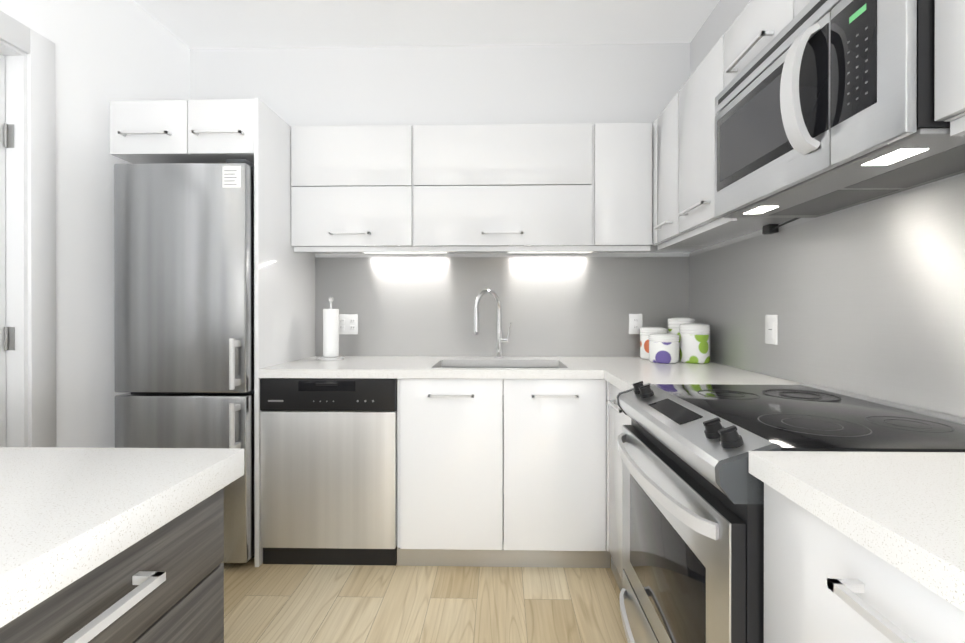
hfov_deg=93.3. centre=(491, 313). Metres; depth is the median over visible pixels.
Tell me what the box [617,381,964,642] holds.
range
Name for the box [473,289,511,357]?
faucet
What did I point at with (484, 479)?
base cabinet
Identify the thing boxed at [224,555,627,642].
floor
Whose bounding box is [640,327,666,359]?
canister
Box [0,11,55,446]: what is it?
door frame
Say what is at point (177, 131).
upper cabinet
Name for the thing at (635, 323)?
electrical outlet
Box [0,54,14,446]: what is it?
door
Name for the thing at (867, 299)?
wall
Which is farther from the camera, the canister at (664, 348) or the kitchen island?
the canister at (664, 348)
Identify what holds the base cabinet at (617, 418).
on the floor
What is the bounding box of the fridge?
[114,159,254,562]
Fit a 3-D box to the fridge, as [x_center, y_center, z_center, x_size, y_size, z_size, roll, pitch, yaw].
[-1.377,0.231,2.325,0.595,1.836,0.726,0,0,1]
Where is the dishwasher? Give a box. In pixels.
[260,378,396,565]
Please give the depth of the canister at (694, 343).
2.28 m
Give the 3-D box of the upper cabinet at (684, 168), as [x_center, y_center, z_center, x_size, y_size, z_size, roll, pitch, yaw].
[0.936,-0.647,0.876,0.353,0.658,2.958,0,0,1]
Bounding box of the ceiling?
[133,0,719,48]
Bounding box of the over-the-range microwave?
[715,0,964,217]
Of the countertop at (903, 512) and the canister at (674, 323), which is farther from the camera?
the canister at (674, 323)
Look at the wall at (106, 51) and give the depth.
2.06 m
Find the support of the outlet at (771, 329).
attached to the wall at (867, 299)
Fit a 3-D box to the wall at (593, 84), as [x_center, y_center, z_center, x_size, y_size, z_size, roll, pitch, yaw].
[-0.321,-0.214,2.742,3.190,2.725,0.125,0,0,1]
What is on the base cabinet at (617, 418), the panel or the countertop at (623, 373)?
the countertop at (623, 373)
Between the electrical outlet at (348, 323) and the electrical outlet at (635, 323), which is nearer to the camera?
the electrical outlet at (635, 323)
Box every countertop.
[0,447,243,614]
[258,356,803,411]
[749,451,964,611]
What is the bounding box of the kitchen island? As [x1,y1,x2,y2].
[0,471,243,642]
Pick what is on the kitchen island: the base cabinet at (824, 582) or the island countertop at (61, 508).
the island countertop at (61, 508)
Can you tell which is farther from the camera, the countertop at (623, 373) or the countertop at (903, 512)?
the countertop at (623, 373)
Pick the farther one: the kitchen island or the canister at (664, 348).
the canister at (664, 348)
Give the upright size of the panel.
2.129 m
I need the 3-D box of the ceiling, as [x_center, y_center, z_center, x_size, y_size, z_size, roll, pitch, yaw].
[-1.529,-1.608,-0.714,5.460,0.080,7.080,0,0,1]
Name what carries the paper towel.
on the countertop at (623, 373)
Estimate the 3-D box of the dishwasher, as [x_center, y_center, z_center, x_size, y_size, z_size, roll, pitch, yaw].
[-0.740,0.721,2.361,0.618,0.857,0.609,0,0,1]
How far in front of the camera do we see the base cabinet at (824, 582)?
0.64 m
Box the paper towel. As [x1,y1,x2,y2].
[318,297,343,360]
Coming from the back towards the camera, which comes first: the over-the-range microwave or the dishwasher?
the dishwasher
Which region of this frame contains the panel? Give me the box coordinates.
[254,98,314,566]
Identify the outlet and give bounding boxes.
[339,314,357,333]
[629,314,641,333]
[765,315,777,344]
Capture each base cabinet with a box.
[397,378,609,567]
[606,381,630,590]
[764,483,964,642]
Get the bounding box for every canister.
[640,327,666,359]
[648,333,678,363]
[668,317,694,359]
[679,323,710,363]
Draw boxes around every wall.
[0,0,189,447]
[190,43,689,356]
[689,0,964,417]
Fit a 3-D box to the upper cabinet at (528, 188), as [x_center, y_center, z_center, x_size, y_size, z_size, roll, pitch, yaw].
[0.051,-0.655,2.497,2.192,0.651,0.353,0,0,1]
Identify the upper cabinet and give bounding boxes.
[109,99,253,163]
[291,123,711,253]
[653,0,964,249]

